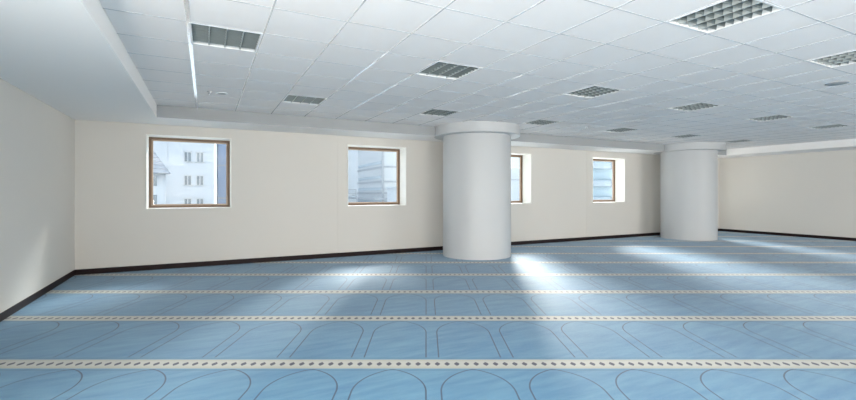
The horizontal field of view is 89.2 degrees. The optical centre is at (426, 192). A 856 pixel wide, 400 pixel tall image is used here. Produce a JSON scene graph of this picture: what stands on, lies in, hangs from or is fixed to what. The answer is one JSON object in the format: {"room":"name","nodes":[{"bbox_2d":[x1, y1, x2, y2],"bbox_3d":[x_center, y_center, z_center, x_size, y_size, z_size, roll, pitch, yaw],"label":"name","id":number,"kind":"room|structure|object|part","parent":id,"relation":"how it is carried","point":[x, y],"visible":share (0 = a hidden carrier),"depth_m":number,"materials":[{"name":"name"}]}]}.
{"room":"mosque","nodes":[
{"label":"mosque","id":0,"kind":"room"},
{"bbox_2d":[0,78,74,312],"bbox_3d":[-3.635,-0.245,1.767,0.460,3.600,15.243,0,0,-27],"label":"wall","id":1,"kind":"structure","parent":0,"point":[37,140],"depth_m":6.22,"materials":[{"name":"white paint"}]},
{"bbox_2d":[0,270,74,321],"bbox_3d":[-3.391,1.505,1.810,0.014,0.100,14.299,0,0,-27],"label":"baseboard","id":2,"kind":"structure","parent":1,"relation":"attached to","point":[5,314],"depth_m":6.21,"materials":[{"name":"black"}]},
{"bbox_2d":[0,0,160,124],"bbox_3d":[-2.778,-1.649,2.146,1.410,0.527,14.343,0,0,-27],"label":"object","id":3,"kind":"structure","parent":1,"relation":"attached to","point":[68,55],"depth_m":4.62,"materials":[{"name":"white paint"}]},
{"bbox_2d":[75,120,719,269],"bbox_3d":[2.536,-0.245,13.145,20.850,3.600,0.466,0,0,-27],"label":"wall","id":4,"kind":"structure","parent":0,"point":[289,190],"depth_m":10.06,"materials":[{"name":"white paint"}]},
{"bbox_2d":[146,134,230,208],"bbox_3d":[-5.032,-0.423,9.275,1.570,1.513,0.479,0,0,-27],"label":"window","id":5,"kind":"structure","parent":4,"relation":"in","point":[150,138],"depth_m":9.26,"materials":[{"name":"white paint"}]},
{"bbox_2d":[347,144,405,205],"bbox_3d":[-1.324,-0.423,11.159,1.570,1.513,0.479,0,0,-27],"label":"window","id":6,"kind":"structure","parent":4,"relation":"in","point":[400,151],"depth_m":11.43,"materials":[{"name":"white paint"}]},
{"bbox_2d":[75,228,719,274],"bbox_3d":[2.649,1.505,12.923,20.850,0.100,0.044,0,0,-27],"label":"baseboard","id":7,"kind":"structure","parent":4,"relation":"attached to","point":[375,252],"depth_m":10.01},
{"bbox_2d":[157,105,725,155],"bbox_3d":[2.877,-1.649,12.495,18.050,0.527,1.013,0,0,-27],"label":"ceiling beam","id":8,"kind":"structure","parent":4,"relation":"attached to","point":[166,115],"depth_m":9.71,"materials":[{"name":"white paint"}]},
{"bbox_2d":[511,153,530,203],"bbox_3d":[2.390,-0.423,13.046,1.570,1.513,0.479,0,0,-27],"label":"window","id":9,"kind":"structure","parent":4,"relation":"in","point":[526,157],"depth_m":13.41,"materials":[{"name":"white paint"}]},
{"bbox_3d":[2.298,-0.423,13.226,1.450,1.393,0.046,0,0,-27],"label":"sash","id":10,"kind":"part","parent":9,"relation":"part of","materials":[{"name":"brown wood"}]},
{"bbox_3d":[2.298,-0.423,13.226,1.542,1.485,0.075,0,0,-27],"label":"frame","id":11,"kind":"part","parent":9,"relation":"part of","materials":[{"name":"brown wood"}]},
{"bbox_2d":[592,157,624,202],"bbox_3d":[6.098,-0.423,14.931,1.570,1.513,0.479,0,0,-27],"label":"window","id":12,"kind":"structure","parent":4,"relation":"in","point":[618,164],"depth_m":15.23,"materials":[{"name":"white paint"}]},
{"bbox_3d":[6.007,-0.423,15.110,1.450,1.393,0.046,0,0,-27],"label":"sash","id":13,"kind":"part","parent":12,"relation":"part of","materials":[{"name":"brown wood"}]},
{"bbox_3d":[6.007,-0.423,15.111,1.542,1.485,0.075,0,0,-27],"label":"frame","id":14,"kind":"part","parent":12,"relation":"part of","materials":[{"name":"brown wood"}]},
{"bbox_2d":[0,231,855,399],"bbox_3d":[5.865,1.655,6.593,21.650,0.200,15.243,0,0,-27],"label":"floor","id":15,"kind":"structure","parent":0,"point":[736,315],"depth_m":5.01,"materials":[{"name":"blue carpet"}]},
{"bbox_2d":[434,121,519,259],"bbox_3d":[1.258,-0.036,10.835,2.130,3.182,2.130,0,0,-27],"label":"pillar","id":16,"kind":"structure","parent":15,"relation":"on","point":[476,154],"depth_m":10.08,"materials":[{"name":"grey paint"}]},
{"bbox_2d":[653,142,725,240],"bbox_3d":[8.969,-0.036,14.865,2.130,3.182,2.130,0,0,-27],"label":"pillar","id":17,"kind":"structure","parent":15,"relation":"on","point":[688,171],"depth_m":14.16,"materials":[{"name":"grey paint"}]},
{"bbox_2d":[99,0,855,148],"bbox_3d":[5.874,-1.859,6.575,21.450,0.505,15.203,0,0,-27],"label":"ceiling","id":18,"kind":"structure","parent":0,"point":[365,57],"depth_m":5.29,"materials":[{"name":"white tile"}]},
{"bbox_2d":[189,22,262,52],"bbox_3d":[-2.095,-1.669,4.541,0.660,0.126,0.667,0,0,-27],"label":"ceiling light","id":19,"kind":"object","parent":18,"relation":"attached to","point":[200,34],"visible":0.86,"depth_m":4.55,"materials":[{"name":"white metal"}]},
{"bbox_3d":[-2.202,-1.636,4.751,0.622,0.044,0.020,0,0,-27],"label":"louvre blade","id":20,"kind":"part","parent":19,"relation":"part of","materials":[{"name":"grey metal"}]},
{"bbox_3d":[-2.167,-1.636,4.681,0.622,0.044,0.020,0,0,-27],"label":"louvre blade","id":21,"kind":"part","parent":19,"relation":"part of","materials":[{"name":"grey metal"}]},
{"bbox_3d":[-2.131,-1.636,4.611,0.622,0.044,0.020,0,0,-27],"label":"louvre blade","id":22,"kind":"part","parent":19,"relation":"part of","materials":[{"name":"grey metal"}]},
{"bbox_3d":[-2.095,-1.636,4.541,0.622,0.044,0.020,0,0,-27],"label":"louvre blade","id":23,"kind":"part","parent":19,"relation":"part of","materials":[{"name":"grey metal"}]},
{"bbox_3d":[-2.060,-1.636,4.471,0.622,0.044,0.020,0,0,-27],"label":"louvre blade","id":24,"kind":"part","parent":19,"relation":"part of","materials":[{"name":"grey metal"}]},
{"bbox_3d":[-2.024,-1.636,4.401,0.622,0.044,0.020,0,0,-27],"label":"louvre blade","id":25,"kind":"part","parent":19,"relation":"part of","materials":[{"name":"grey metal"}]},
{"bbox_3d":[-1.988,-1.636,4.331,0.622,0.044,0.020,0,0,-27],"label":"louvre blade","id":26,"kind":"part","parent":19,"relation":"part of","materials":[{"name":"grey metal"}]},
{"bbox_2d":[282,94,327,105],"bbox_3d":[-2.127,-1.669,7.553,0.660,0.126,0.667,0,0,-27],"label":"ceiling light","id":27,"kind":"object","parent":18,"relation":"attached to","point":[297,99],"visible":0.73,"depth_m":7.58,"materials":[{"name":"white metal"}]},
{"bbox_3d":[-2.198,-1.636,7.694,0.622,0.044,0.020,0,0,-27],"label":"louvre blade","id":28,"kind":"part","parent":27,"relation":"part of","materials":[{"name":"grey metal"}]},
{"bbox_3d":[-2.163,-1.636,7.623,0.622,0.044,0.020,0,0,-27],"label":"louvre blade","id":29,"kind":"part","parent":27,"relation":"part of","materials":[{"name":"grey metal"}]},
{"bbox_3d":[-2.127,-1.636,7.553,0.622,0.044,0.020,0,0,-27],"label":"louvre blade","id":30,"kind":"part","parent":27,"relation":"part of","materials":[{"name":"grey metal"}]},
{"bbox_3d":[-2.092,-1.636,7.483,0.622,0.044,0.020,0,0,-27],"label":"louvre blade","id":31,"kind":"part","parent":27,"relation":"part of","materials":[{"name":"grey metal"}]},
{"bbox_3d":[-2.056,-1.636,7.413,0.622,0.044,0.020,0,0,-27],"label":"louvre blade","id":32,"kind":"part","parent":27,"relation":"part of","materials":[{"name":"grey metal"}]},
{"bbox_2d":[417,109,460,116],"bbox_3d":[0.255,-1.669,8.764,0.660,0.126,0.667,0,0,-27],"label":"ceiling light","id":33,"kind":"object","parent":18,"relation":"attached to","point":[432,112],"visible":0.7,"depth_m":8.80,"materials":[{"name":"white metal"}]},
{"bbox_2d":[415,61,481,79],"bbox_3d":[0.287,-1.669,5.751,0.660,0.126,0.667,0,0,-27],"label":"ceiling light","id":34,"kind":"object","parent":18,"relation":"attached to","point":[439,69],"visible":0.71,"depth_m":5.78,"materials":[{"name":"white metal"}]},
{"bbox_3d":[0.180,-1.636,5.962,0.622,0.044,0.020,0,0,-27],"label":"louvre blade","id":35,"kind":"part","parent":34,"relation":"part of","materials":[{"name":"grey metal"}]},
{"bbox_3d":[0.216,-1.636,5.891,0.622,0.044,0.020,0,0,-27],"label":"louvre blade","id":36,"kind":"part","parent":34,"relation":"part of","materials":[{"name":"grey metal"}]},
{"bbox_3d":[0.251,-1.636,5.821,0.622,0.044,0.020,0,0,-27],"label":"louvre blade","id":37,"kind":"part","parent":34,"relation":"part of","materials":[{"name":"grey metal"}]},
{"bbox_3d":[0.287,-1.636,5.751,0.622,0.044,0.020,0,0,-27],"label":"louvre blade","id":38,"kind":"part","parent":34,"relation":"part of","materials":[{"name":"grey metal"}]},
{"bbox_3d":[0.323,-1.636,5.681,0.622,0.044,0.020,0,0,-27],"label":"louvre blade","id":39,"kind":"part","parent":34,"relation":"part of","materials":[{"name":"grey metal"}]},
{"bbox_3d":[0.358,-1.636,5.611,0.622,0.044,0.020,0,0,-27],"label":"louvre blade","id":40,"kind":"part","parent":34,"relation":"part of","materials":[{"name":"grey metal"}]},
{"bbox_3d":[0.394,-1.636,5.541,0.622,0.044,0.020,0,0,-27],"label":"louvre blade","id":41,"kind":"part","parent":34,"relation":"part of","materials":[{"name":"grey metal"}]},
{"bbox_2d":[521,119,561,125],"bbox_3d":[2.637,-1.669,9.974,0.660,0.126,0.667,0,0,-27],"label":"ceiling light","id":42,"kind":"object","parent":18,"relation":"attached to","point":[539,122],"visible":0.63,"depth_m":10.01,"materials":[{"name":"white metal"}]},
{"bbox_2d":[562,85,623,98],"bbox_3d":[2.669,-1.669,6.962,0.660,0.126,0.667,0,0,-27],"label":"ceiling light","id":43,"kind":"object","parent":18,"relation":"attached to","point":[594,91],"visible":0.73,"depth_m":7.00,"materials":[{"name":"white metal"}]},
{"bbox_3d":[2.598,-1.636,7.102,0.622,0.044,0.020,0,0,-27],"label":"louvre blade","id":44,"kind":"part","parent":43,"relation":"part of","materials":[{"name":"grey metal"}]},
{"bbox_3d":[2.633,-1.636,7.032,0.622,0.044,0.020,0,0,-27],"label":"louvre blade","id":45,"kind":"part","parent":43,"relation":"part of","materials":[{"name":"grey metal"}]},
{"bbox_3d":[2.669,-1.636,6.962,0.622,0.044,0.020,0,0,-27],"label":"louvre blade","id":46,"kind":"part","parent":43,"relation":"part of","materials":[{"name":"grey metal"}]},
{"bbox_3d":[2.705,-1.636,6.892,0.622,0.044,0.020,0,0,-27],"label":"louvre blade","id":47,"kind":"part","parent":43,"relation":"part of","materials":[{"name":"grey metal"}]},
{"bbox_3d":[2.740,-1.636,6.822,0.622,0.044,0.020,0,0,-27],"label":"louvre blade","id":48,"kind":"part","parent":43,"relation":"part of","materials":[{"name":"grey metal"}]},
{"bbox_2d":[605,128,640,132],"bbox_3d":[5.019,-1.669,11.184,0.660,0.126,0.667,0,0,-27],"label":"ceiling light","id":49,"kind":"object","parent":18,"relation":"attached to","point":[619,130],"visible":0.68,"depth_m":11.27,"materials":[{"name":"white metal"}]},
{"bbox_2d":[671,134,702,137],"bbox_3d":[7.401,-1.669,12.395,0.660,0.126,0.667,0,0,-27],"label":"ceiling light","id":50,"kind":"object","parent":18,"relation":"attached to","point":[688,135],"visible":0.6,"depth_m":12.47,"materials":[{"name":"white metal"}]},
{"bbox_2d":[668,102,722,111],"bbox_3d":[5.051,-1.669,8.172,0.660,0.126,0.667,0,0,-27],"label":"ceiling light","id":51,"kind":"object","parent":18,"relation":"attached to","point":[697,106],"visible":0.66,"depth_m":8.22,"materials":[{"name":"white metal"}]},
{"bbox_2d":[665,0,784,33],"bbox_3d":[2.701,-1.669,3.949,0.660,0.126,0.667,0,0,-27],"label":"ceiling light","id":52,"kind":"object","parent":18,"relation":"attached to","point":[724,14],"visible":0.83,"depth_m":3.98,"materials":[{"name":"white metal"}]},
{"bbox_3d":[2.594,-1.636,4.160,0.622,0.044,0.020,0,0,-27],"label":"louvre blade","id":53,"kind":"part","parent":52,"relation":"part of","materials":[{"name":"grey metal"}]},
{"bbox_3d":[2.630,-1.636,4.090,0.622,0.044,0.020,0,0,-27],"label":"louvre blade","id":54,"kind":"part","parent":52,"relation":"part of","materials":[{"name":"grey metal"}]},
{"bbox_3d":[2.665,-1.636,4.019,0.622,0.044,0.020,0,0,-27],"label":"louvre blade","id":55,"kind":"part","parent":52,"relation":"part of","materials":[{"name":"grey metal"}]},
{"bbox_3d":[2.701,-1.636,3.949,0.622,0.044,0.020,0,0,-27],"label":"louvre blade","id":56,"kind":"part","parent":52,"relation":"part of","materials":[{"name":"grey metal"}]},
{"bbox_3d":[2.737,-1.636,3.879,0.622,0.044,0.020,0,0,-27],"label":"louvre blade","id":57,"kind":"part","parent":52,"relation":"part of","materials":[{"name":"grey metal"}]},
{"bbox_3d":[2.772,-1.636,3.809,0.622,0.044,0.020,0,0,-27],"label":"louvre blade","id":58,"kind":"part","parent":52,"relation":"part of","materials":[{"name":"grey metal"}]},
{"bbox_3d":[2.808,-1.636,3.739,0.622,0.044,0.020,0,0,-27],"label":"louvre blade","id":59,"kind":"part","parent":52,"relation":"part of","materials":[{"name":"grey metal"}]},
{"bbox_2d":[725,140,753,142],"bbox_3d":[9.784,-1.669,13.605,0.660,0.126,0.667,0,0,-27],"label":"ceiling light","id":60,"kind":"object","parent":18,"relation":"attached to","point":[735,141],"visible":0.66,"depth_m":13.69,"materials":[{"name":"white metal"}]},
{"bbox_2d":[745,115,793,121],"bbox_3d":[7.433,-1.669,9.382,0.660,0.126,0.667,0,0,-27],"label":"ceiling light","id":61,"kind":"object","parent":18,"relation":"attached to","point":[774,117],"visible":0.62,"depth_m":9.44,"materials":[{"name":"white metal"}]},
{"bbox_2d":[806,124,850,128],"bbox_3d":[9.816,-1.669,10.593,0.660,0.126,0.667,0,0,-27],"label":"ceiling light","id":62,"kind":"object","parent":18,"relation":"attached to","point":[834,125],"visible":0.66,"depth_m":10.63,"materials":[{"name":"white metal"}]},
{"bbox_2d":[806,50,855,67],"bbox_3d":[5.083,-1.669,5.160,0.660,0.126,0.667,0,0,-27],"label":"ceiling light","id":63,"kind":"object","parent":18,"relation":"attached to","point":[847,58],"visible":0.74,"depth_m":5.33,"materials":[{"name":"white metal"}]},
{"bbox_3d":[4.976,-1.636,5.370,0.622,0.044,0.020,0,0,-27],"label":"louvre blade","id":64,"kind":"part","parent":63,"relation":"part of","materials":[{"name":"grey metal"}]},
{"bbox_3d":[5.012,-1.636,5.300,0.622,0.044,0.020,0,0,-27],"label":"louvre blade","id":65,"kind":"part","parent":63,"relation":"part of","materials":[{"name":"grey metal"}]},
{"bbox_3d":[5.048,-1.636,5.230,0.622,0.044,0.020,0,0,-27],"label":"louvre blade","id":66,"kind":"part","parent":63,"relation":"part of","materials":[{"name":"grey metal"}]},
{"bbox_2d":[825,81,849,85],"bbox_3d":[6.043,-1.606,6.385,0.270,0.020,0.270,0,0,-27],"label":"ceiling speaker","id":67,"kind":"object","parent":18,"relation":"attached to","point":[836,83],"visible":1,"depth_m":6.36},
{"bbox_2d":[828,82,846,85],"bbox_3d":[6.043,-1.603,6.385,0.213,0.009,0.213,0,0,-27],"label":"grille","id":68,"kind":"object","parent":67,"relation":"attached to","point":[831,83],"depth_m":6.36,"materials":[{"name":"white metal"}]},
{"bbox_2d":[720,150,855,237],"bbox_3d":[15.293,-0.245,11.383,0.300,3.600,15.243,0,0,-27],"label":"wall","id":69,"kind":"structure","parent":0,"point":[814,193],"depth_m":15.52,"materials":[{"name":"white paint"}]},
{"bbox_2d":[718,139,855,158],"bbox_3d":[14.562,-1.649,10.956,1.390,0.527,14.343,0,0,-27],"label":"trim","id":70,"kind":"structure","parent":69,"relation":"attached to","point":[847,144],"depth_m":14.49,"materials":[{"name":"white paint"}]},
{"bbox_2d":[720,229,855,240],"bbox_3d":[15.185,1.505,11.248,0.014,0.100,14.299,0,0,-27],"label":"baseboard","id":71,"kind":"structure","parent":69,"relation":"attached to","point":[727,230],"depth_m":15.48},
{"label":"outside","id":72,"kind":"structure","parent":0,"visible":0},
{"bbox_3d":[-9.611,2.905,74.107,170.000,0.300,119.157,0,0,-27],"label":"ground","id":73,"kind":"structure","parent":72,"visible":0},
{"bbox_2d":[153,151,170,203],"bbox_3d":[-18.719,-0.445,28.850,3.000,6.400,3.000,0,0,-27],"label":"building","id":74,"kind":"structure","parent":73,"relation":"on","point":[160,171],"depth_m":28.57,"materials":[{"name":"grey paint"}]},
{"bbox_2d":[153,138,213,203],"bbox_3d":[-23.262,-1.695,36.401,9.900,8.900,10.220,0,0,-27],"label":"building","id":75,"kind":"structure","parent":73,"relation":"on","point":[190,166],"depth_m":33.32,"materials":[{"name":"white concrete"}]},
{"bbox_3d":[-18.290,-0.945,33.314,0.470,0.780,0.030,0,0,-27],"label":"pane","id":76,"kind":"part","parent":75,"relation":"part of","materials":[{"name":"grey glass"}]},
{"bbox_3d":[-18.290,-2.745,33.314,0.470,0.780,0.030,0,0,-27],"label":"pane","id":77,"kind":"part","parent":75,"relation":"part of","materials":[{"name":"grey glass"}]},
{"bbox_3d":[-17.554,0.835,33.688,0.470,0.780,0.030,0,0,-27],"label":"pane","id":78,"kind":"part","parent":75,"relation":"part of","materials":[{"name":"grey glass"}]},
{"bbox_3d":[-17.554,-0.945,33.688,0.470,0.780,0.030,0,0,-27],"label":"pane","id":79,"kind":"part","parent":75,"relation":"part of","materials":[{"name":"grey glass"}]},
{"bbox_3d":[-17.554,-2.745,33.688,0.470,0.780,0.030,0,0,-27],"label":"pane","id":80,"kind":"part","parent":75,"relation":"part of","materials":[{"name":"grey glass"}]},
{"bbox_2d":[216,144,225,203],"bbox_3d":[-18.703,-1.845,44.315,4.840,9.200,8.040,0,0,-27],"label":"building","id":81,"kind":"structure","parent":73,"relation":"on","point":[220,148],"depth_m":39.86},
{"bbox_2d":[348,150,357,201],"bbox_3d":[-9.596,-10.745,55.975,14.400,27.000,7.500,0,0,-27],"label":"building","id":82,"kind":"structure","parent":73,"relation":"on","point":[352,154],"depth_m":52.66,"materials":[{"name":"white"}]},
{"bbox_2d":[348,150,395,201],"bbox_3d":[-3.378,-7.745,42.241,6.200,21.000,9.640,0,0,-24],"label":"building","id":83,"kind":"structure","parent":73,"relation":"on","point":[376,171],"depth_m":39.83,"materials":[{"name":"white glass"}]},
{"bbox_3d":[-3.778,-7.745,37.900,0.180,21.000,0.180,0,0,-24],"label":"corner post","id":84,"kind":"part","parent":83,"relation":"part of","materials":[{"name":"white"}]},
{"bbox_2d":[386,187,395,201],"bbox_3d":[-2.101,1.155,33.144,1.220,3.200,2.100,0,0,-27],"label":"kiosk","id":85,"kind":"object","parent":73,"relation":"on","point":[391,191],"visible":0.19,"depth_m":33.01,"materials":[{"name":"white"}]},
{"bbox_2d":[511,168,518,200],"bbox_3d":[6.913,0.255,42.183,7.060,5.000,5.500,0,0,-19],"label":"building","id":86,"kind":"structure","parent":73,"relation":"on","point":[514,172],"depth_m":40.24,"materials":[{"name":"white"}]},
{"bbox_2d":[511,157,611,199],"bbox_3d":[15.265,-1.245,46.717,9.500,8.000,8.140,0,0,-13],"label":"building","id":87,"kind":"structure","parent":73,"relation":"on","point":[602,171],"depth_m":43.62,"materials":[{"name":"blue glass"}]}
]}

